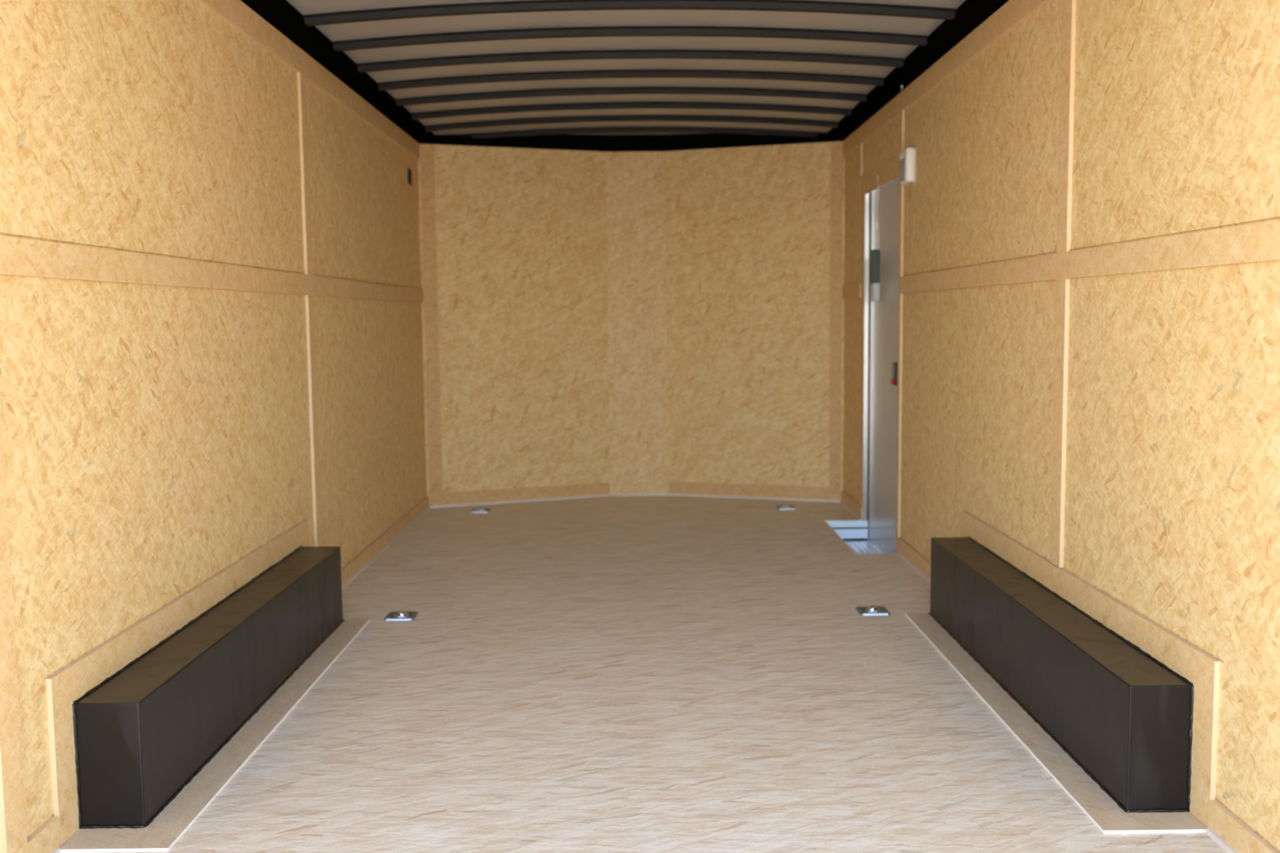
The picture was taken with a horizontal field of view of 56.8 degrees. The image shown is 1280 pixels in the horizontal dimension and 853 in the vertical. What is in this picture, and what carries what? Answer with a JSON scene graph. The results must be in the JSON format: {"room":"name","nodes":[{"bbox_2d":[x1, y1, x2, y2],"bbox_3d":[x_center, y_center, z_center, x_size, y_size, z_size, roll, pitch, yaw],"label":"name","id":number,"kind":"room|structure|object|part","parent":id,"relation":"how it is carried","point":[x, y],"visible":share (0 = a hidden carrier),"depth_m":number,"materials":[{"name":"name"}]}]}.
{"room":"cargo space","nodes":[
{"label":"cargo space","id":0,"kind":"room"},
{"bbox_2d":[0,0,426,852],"bbox_3d":[-1.273,-0.292,4.091,0.050,2.140,5.730,-1,5,0],"label":"wall","id":1,"kind":"structure","parent":0,"point":[157,437],"depth_m":3.15,"materials":[{"name":"beige wood"}]},
{"bbox_2d":[0,395,26,852],"bbox_3d":[-1.231,0.273,2.268,0.011,1.126,0.075,-1,5,0],"label":"trim","id":2,"kind":"structure","parent":1,"relation":"attached to","point":[13,831],"depth_m":2.29,"materials":[{"name":"beige wood"}]},
{"bbox_2d":[17,817,59,852],"bbox_3d":[-1.223,0.907,1.912,0.011,0.072,1.150,-1,5,0],"label":"trim","id":3,"kind":"structure","parent":1,"relation":"attached to","point":[45,839],"depth_m":2.43,"materials":[{"name":"beige wood"}]},
{"bbox_2d":[50,848,60,852],"bbox_3d":[-1.213,0.938,1.907,0.008,0.012,1.135,-1,5,0],"label":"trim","id":4,"kind":"structure","parent":1,"relation":"attached to","point":[56,850],"depth_m":2.46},
{"bbox_2d":[45,666,79,847],"bbox_3d":[-1.227,0.703,2.520,0.011,0.367,0.088,-1,5,0],"label":"trim","id":5,"kind":"structure","parent":1,"relation":"attached to","point":[59,685],"depth_m":2.51,"materials":[{"name":"beige wood"}]},
{"bbox_2d":[66,523,303,701],"bbox_3d":[-1.232,0.476,3.435,0.011,0.083,1.777,-1,5,0],"label":"trim","id":6,"kind":"structure","parent":1,"relation":"attached to","point":[104,661],"depth_m":3.10,"materials":[{"name":"beige wood"}]},
{"bbox_2d":[0,235,423,302],"bbox_3d":[-1.244,-0.492,4.026,0.011,0.074,5.618,-1,5,0],"label":"trim","id":7,"kind":"structure","parent":1,"relation":"attached to","point":[18,256],"depth_m":3.06,"materials":[{"name":"beige wood"}]},
{"bbox_2d":[59,619,369,852],"bbox_3d":[-1.106,0.800,3.413,0.232,0.007,1.882,-1,5,0],"label":"trim","id":8,"kind":"structure","parent":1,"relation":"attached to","point":[167,828],"depth_m":2.88,"materials":[{"name":"beige wood"}]},
{"bbox_2d":[297,71,312,275],"bbox_3d":[-1.250,-0.937,4.420,0.011,0.740,0.075,-1,5,0],"label":"trim","id":9,"kind":"structure","parent":1,"relation":"attached to","point":[301,78],"depth_m":4.41,"materials":[{"name":"beige wood"}]},
{"bbox_2d":[300,520,309,546],"bbox_3d":[-1.234,0.532,4.370,0.011,0.367,0.075,-1,5,0],"label":"trim","id":10,"kind":"structure","parent":1,"relation":"attached to","point":[305,523],"depth_m":4.36,"materials":[{"name":"beige wood"}]},
{"bbox_2d":[198,0,419,159],"bbox_3d":[-1.253,-1.310,3.950,0.011,0.088,5.618,-1,5,0],"label":"trim","id":11,"kind":"structure","parent":1,"relation":"attached to","point":[236,12],"depth_m":4.39,"materials":[{"name":"beige wood"}]},
{"bbox_2d":[305,294,322,546],"bbox_3d":[-1.240,0.066,4.513,0.011,1.126,0.075,-1,5,0],"label":"trim","id":12,"kind":"structure","parent":1,"relation":"attached to","point":[309,302],"depth_m":4.49,"materials":[{"name":"beige wood"}]},
{"bbox_2d":[240,0,435,143],"bbox_3d":[-1.231,-1.381,3.995,0.155,0.046,5.720,-1,5,0],"label":"trim","id":13,"kind":"structure","parent":1,"relation":"attached to","point":[281,15],"depth_m":4.60,"materials":[{"name":"black paint"}]},
{"bbox_2d":[341,496,428,585],"bbox_3d":[-1.238,0.559,5.677,0.011,0.072,2.523,-1,5,0],"label":"trim","id":14,"kind":"structure","parent":1,"relation":"attached to","point":[362,558],"depth_m":5.64,"materials":[{"name":"beige wood"}]},
{"bbox_2d":[342,506,430,590],"bbox_3d":[-1.228,0.589,5.683,0.008,0.012,2.518,-1,5,0],"label":"trim","id":15,"kind":"structure","parent":1,"relation":"attached to","point":[422,513],"depth_m":5.62,"materials":[{"name":"beige wood"}]},
{"bbox_2d":[407,167,412,186],"bbox_3d":[-1.282,-1.372,6.501,0.037,0.087,0.098,-1,5,0],"label":"air vent","id":16,"kind":"object","parent":1,"relation":"in","point":[409,171],"visible":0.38,"depth_m":6.52,"materials":[{"name":"black plastic"}]},
{"bbox_2d":[286,0,965,138],"bbox_3d":[-0.035,-1.455,4.209,2.550,0.092,6.150,-1,5,0],"label":"ceiling","id":17,"kind":"structure","parent":0,"point":[475,68],"depth_m":4.85,"materials":[{"name":"grey metal"}]},
{"bbox_2d":[417,141,844,506],"bbox_3d":[-0.035,-0.601,7.075,2.484,2.100,0.460,-1,5,0],"label":"wall","id":18,"kind":"structure","parent":0,"point":[637,322],"depth_m":7.09,"materials":[{"name":"beige wood"}]},
{"bbox_2d":[420,143,443,506],"bbox_3d":[-1.206,-0.574,6.857,0.078,2.086,0.008,-3,6,-21],"label":"trim","id":19,"kind":"structure","parent":18,"relation":"attached to","point":[427,151],"depth_m":6.85,"materials":[{"name":"brown wood"}]},
{"bbox_2d":[430,493,608,508],"bbox_3d":[-0.714,0.449,7.136,1.112,0.013,0.012,-3,6,-21],"label":"trim","id":20,"kind":"structure","parent":18,"relation":"attached to","point":[605,495],"depth_m":7.12,"materials":[{"name":"beige wood"}]},
{"bbox_2d":[443,482,609,505],"bbox_3d":[-0.675,0.404,7.151,1.040,0.072,0.004,-3,6,-21],"label":"trim","id":21,"kind":"structure","parent":18,"relation":"attached to","point":[590,489],"depth_m":7.14,"materials":[{"name":"brown wood"}]},
{"bbox_2d":[418,133,843,151],"bbox_3d":[-0.047,-1.704,6.949,2.484,0.120,0.507,-1,5,0],"label":"trim","id":22,"kind":"structure","parent":18,"relation":"attached to","point":[626,143],"depth_m":7.00,"materials":[{"name":"black paint"}]},
{"bbox_2d":[610,493,667,496],"bbox_3d":[-0.004,0.422,7.342,0.351,0.013,0.012,-1,5,-1],"label":"trim","id":23,"kind":"structure","parent":18,"relation":"attached to","point":[637,494],"depth_m":7.34,"materials":[{"name":"beige wood"}]},
{"bbox_2d":[668,481,829,499],"bbox_3d":[0.652,0.387,7.184,0.996,0.072,0.004,1,6,19],"label":"trim","id":24,"kind":"structure","parent":18,"relation":"attached to","point":[677,487],"depth_m":7.18,"materials":[{"name":"brown wood"}]},
{"bbox_2d":[669,493,840,502],"bbox_3d":[0.687,0.431,7.172,1.057,0.013,0.012,1,6,19],"label":"trim","id":25,"kind":"structure","parent":18,"relation":"attached to","point":[670,494],"depth_m":7.16,"materials":[{"name":"beige wood"}]},
{"bbox_2d":[829,141,842,500],"bbox_3d":[1.144,-0.605,6.920,0.066,2.086,0.008,1,6,19],"label":"trim","id":26,"kind":"structure","parent":18,"relation":"attached to","point":[836,179],"depth_m":6.91,"materials":[{"name":"beige wood"}]},
{"bbox_2d":[65,495,1226,852],"bbox_3d":[-0.007,0.725,4.360,2.560,0.040,6.050,-1,5,0],"label":"floor","id":27,"kind":"structure","parent":0,"point":[633,673],"depth_m":3.33,"materials":[{"name":"beige wood"}]},
{"bbox_2d":[71,545,344,828],"bbox_3d":[-1.156,0.655,3.439,0.158,0.291,1.764,-1,5,0],"label":"wheel cover","id":28,"kind":"object","parent":27,"relation":"on","point":[143,734],"visible":1,"depth_m":2.93,"materials":[{"name":"black metal"}]},
{"bbox_2d":[384,610,418,621],"bbox_3d":[-0.888,0.708,4.405,0.110,0.043,0.110,-1,5,0],"label":"ring","id":29,"kind":"object","parent":27,"relation":"in","point":[402,615],"visible":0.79,"depth_m":4.39,"materials":[{"name":"silver metal"}]},
{"bbox_2d":[470,506,491,512],"bbox_3d":[-0.917,0.486,6.810,0.110,0.043,0.110,-1,5,0],"label":"ring","id":30,"kind":"object","parent":27,"relation":"in","point":[480,509],"visible":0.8,"depth_m":6.79,"materials":[{"name":"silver metal"}]},
{"bbox_2d":[775,504,796,510],"bbox_3d":[0.840,0.469,6.800,0.110,0.043,0.110,-1,5,0],"label":"ring","id":31,"kind":"object","parent":27,"relation":"in","point":[785,507],"visible":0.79,"depth_m":6.78,"materials":[{"name":"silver metal"}]},
{"bbox_2d":[823,520,881,554],"bbox_3d":[1.111,0.600,5.933,0.237,0.111,0.897,-1,5,0],"label":"step","id":32,"kind":"structure","parent":27,"relation":"in","point":[854,533],"depth_m":6.36,"materials":[{"name":"silver metal"}]},
{"bbox_2d":[855,605,889,615],"bbox_3d":[0.867,0.689,4.410,0.110,0.043,0.110,-1,5,0],"label":"ring","id":33,"kind":"object","parent":27,"relation":"in","point":[872,610],"visible":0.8,"depth_m":4.39,"materials":[{"name":"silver metal"}]},
{"bbox_2d":[928,536,1193,813],"bbox_3d":[1.137,0.626,3.459,0.154,0.297,1.753,-1,5,0],"label":"wheel cover","id":34,"kind":"object","parent":27,"relation":"on","point":[1124,717],"visible":1,"depth_m":2.94,"materials":[{"name":"black metal"}]},
{"bbox_2d":[843,0,1279,852],"bbox_3d":[1.228,-0.276,4.132,0.050,2.230,5.790,-1,5,0],"label":"wall","id":35,"kind":"structure","parent":0,"point":[1172,488],"depth_m":2.96,"materials":[{"name":"beige wood"}]},
{"bbox_2d":[840,500,862,520],"bbox_3d":[1.188,0.471,6.684,0.008,0.012,0.625,-1,5,0],"label":"trim","id":36,"kind":"structure","parent":35,"relation":"attached to","point":[850,509],"depth_m":6.65,"materials":[{"name":"beige wood"}]},
{"bbox_2d":[842,283,861,298],"bbox_3d":[1.185,-0.758,6.627,0.011,0.074,0.528,-1,5,0],"label":"trim","id":37,"kind":"structure","parent":35,"relation":"attached to","point":[852,291],"depth_m":6.59,"materials":[{"name":"beige wood"}]},
{"bbox_2d":[841,489,862,519],"bbox_3d":[1.197,0.440,6.694,0.011,0.072,0.616,-1,5,0],"label":"trim","id":38,"kind":"structure","parent":35,"relation":"attached to","point":[846,499],"depth_m":6.64,"materials":[{"name":"beige wood"}]},
{"bbox_2d":[857,142,862,177],"bbox_3d":[1.179,-1.425,6.335,0.011,0.172,0.070,-1,5,0],"label":"trim","id":39,"kind":"structure","parent":35,"relation":"attached to","point":[860,145],"depth_m":6.31,"materials":[{"name":"beige wood"}]},
{"bbox_2d":[859,194,864,506],"bbox_3d":[1.193,-0.399,6.350,0.004,1.663,0.090,-1,5,0],"label":"trim","id":40,"kind":"structure","parent":35,"relation":"attached to","point":[862,196],"depth_m":6.35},
{"bbox_2d":[870,172,879,301],"bbox_3d":[1.173,-0.944,5.903,0.038,0.634,0.064,-1,5,0],"label":"packet","id":41,"kind":"object","parent":35,"relation":"hanging from","point":[874,254],"visible":1,"depth_m":5.89,"materials":[{"name":"grey"}]},
{"bbox_3d":[1.177,-1.062,5.872,0.017,0.366,0.021,-1,5,0],"label":"cord","id":42,"kind":"part","parent":41,"relation":"part of","materials":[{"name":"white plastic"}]},
{"bbox_2d":[860,151,899,195],"bbox_3d":[1.183,-1.240,5.845,0.008,0.105,0.940,-1,5,0],"label":"trim","id":43,"kind":"structure","parent":35,"relation":"attached to","point":[887,171],"depth_m":5.79,"materials":[{"name":"beige wood"}]},
{"bbox_2d":[862,176,900,553],"bbox_3d":[1.227,-0.263,5.891,0.066,1.859,0.850,-1,5,0],"label":"door","id":44,"kind":"structure","parent":35,"relation":"in","point":[881,317],"depth_m":5.98,"materials":[{"name":"silver metal"}]},
{"bbox_3d":[1.206,-0.214,5.649,0.014,0.030,0.024,-1,5,0],"label":"latch knob","id":45,"kind":"part","parent":44,"relation":"part of","materials":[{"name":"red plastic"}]},
{"bbox_3d":[1.208,-0.267,5.644,0.008,0.058,0.028,-1,5,0],"label":"latch lever","id":46,"kind":"part","parent":44,"relation":"part of","materials":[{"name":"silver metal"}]},
{"bbox_2d":[895,293,902,537],"bbox_3d":[1.196,-0.048,5.461,0.011,1.126,0.045,-1,5,0],"label":"trim","id":47,"kind":"structure","parent":35,"relation":"attached to","point":[900,295],"depth_m":5.45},
{"bbox_2d":[897,111,904,277],"bbox_3d":[1.185,-1.050,5.368,0.011,0.740,0.045,-1,5,0],"label":"trim","id":48,"kind":"structure","parent":35,"relation":"attached to","point":[902,113],"depth_m":5.36,"materials":[{"name":"beige wood"}]},
{"bbox_2d":[898,146,915,185],"bbox_3d":[1.168,-1.140,5.184,0.045,0.153,0.145,-1,5,0],"label":"air vent","id":49,"kind":"object","parent":35,"relation":"in","point":[907,162],"visible":1,"depth_m":5.12,"materials":[{"name":"white plastic"}]},
{"bbox_2d":[895,536,930,579],"bbox_3d":[1.204,0.598,4.982,0.011,0.072,1.113,-1,5,0],"label":"trim","id":50,"kind":"structure","parent":35,"relation":"attached to","point":[910,553],"depth_m":5.18,"materials":[{"name":"beige wood"}]},
{"bbox_2d":[897,551,930,583],"bbox_3d":[1.195,0.631,4.958,0.008,0.012,1.048,-1,5,0],"label":"trim","id":51,"kind":"structure","parent":35,"relation":"attached to","point":[899,553],"depth_m":5.14,"materials":[{"name":"beige wood"}]},
{"bbox_2d":[827,0,1008,141],"bbox_3d":[1.163,-1.409,4.032,0.155,0.046,5.780,-1,5,0],"label":"trim","id":52,"kind":"structure","parent":35,"relation":"attached to","point":[971,14],"depth_m":4.68,"materials":[{"name":"black paint"}]},
{"bbox_2d":[843,0,1048,156],"bbox_3d":[1.186,-1.338,3.987,0.011,0.088,5.678,-1,5,0],"label":"trim","id":53,"kind":"structure","parent":35,"relation":"attached to","point":[1012,12],"depth_m":4.50,"materials":[{"name":"beige wood"}]},
{"bbox_2d":[961,511,969,537],"bbox_3d":[1.205,0.504,4.377,0.011,0.372,0.075,-1,5,0],"label":"trim","id":54,"kind":"structure","parent":35,"relation":"attached to","point":[965,515],"depth_m":4.37,"materials":[{"name":"beige wood"}]},
{"bbox_2d":[905,613,1207,833],"bbox_3d":[1.092,0.775,3.437,0.223,0.007,1.853,-1,5,0],"label":"trim","id":55,"kind":"structure","parent":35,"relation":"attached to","point":[1087,794],"depth_m":2.93,"materials":[{"name":"beige wood"}]},
{"bbox_2d":[1049,278,1069,568],"bbox_3d":[1.202,-0.008,3.392,0.011,0.823,0.078,-1,5,0],"label":"trim","id":56,"kind":"structure","parent":35,"relation":"attached to","point":[1062,286],"depth_m":3.38,"materials":[{"name":"beige wood"}]},
{"bbox_2d":[1056,0,1075,253],"bbox_3d":[1.193,-0.860,3.313,0.011,0.740,0.078,-1,5,0],"label":"trim","id":57,"kind":"structure","parent":35,"relation":"attached to","point":[1066,94],"depth_m":3.30,"materials":[{"name":"beige wood"}]},
{"bbox_2d":[967,514,1198,684],"bbox_3d":[1.207,0.444,3.451,0.011,0.083,1.758,-1,5,0],"label":"trim","id":58,"kind":"structure","parent":35,"relation":"attached to","point":[1169,649],"depth_m":3.13,"materials":[{"name":"beige wood"}]},
{"bbox_2d":[902,219,1279,293],"bbox_3d":[1.198,-0.450,3.292,0.011,0.074,4.130,-1,5,0],"label":"trim","id":59,"kind":"structure","parent":35,"relation":"attached to","point":[1257,242],"depth_m":2.88,"materials":[{"name":"beige wood"}]},
{"bbox_2d":[1189,648,1220,828],"bbox_3d":[1.212,0.673,2.543,0.011,0.372,0.092,-1,5,0],"label":"trim","id":60,"kind":"structure","parent":35,"relation":"attached to","point":[1206,684],"depth_m":2.53,"materials":[{"name":"beige wood"}]},
{"bbox_2d":[1206,827,1237,852],"bbox_3d":[1.207,0.911,1.929,0.008,0.012,1.165,-1,5,0],"label":"trim","id":61,"kind":"structure","parent":35,"relation":"attached to","point":[1210,832],"depth_m":2.45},
{"bbox_2d":[1208,800,1278,852],"bbox_3d":[1.216,0.880,1.929,0.011,0.072,1.170,-1,5,0],"label":"trim","id":62,"kind":"structure","parent":35,"relation":"attached to","point":[1232,830],"depth_m":2.41,"materials":[{"name":"beige wood"}]}
]}

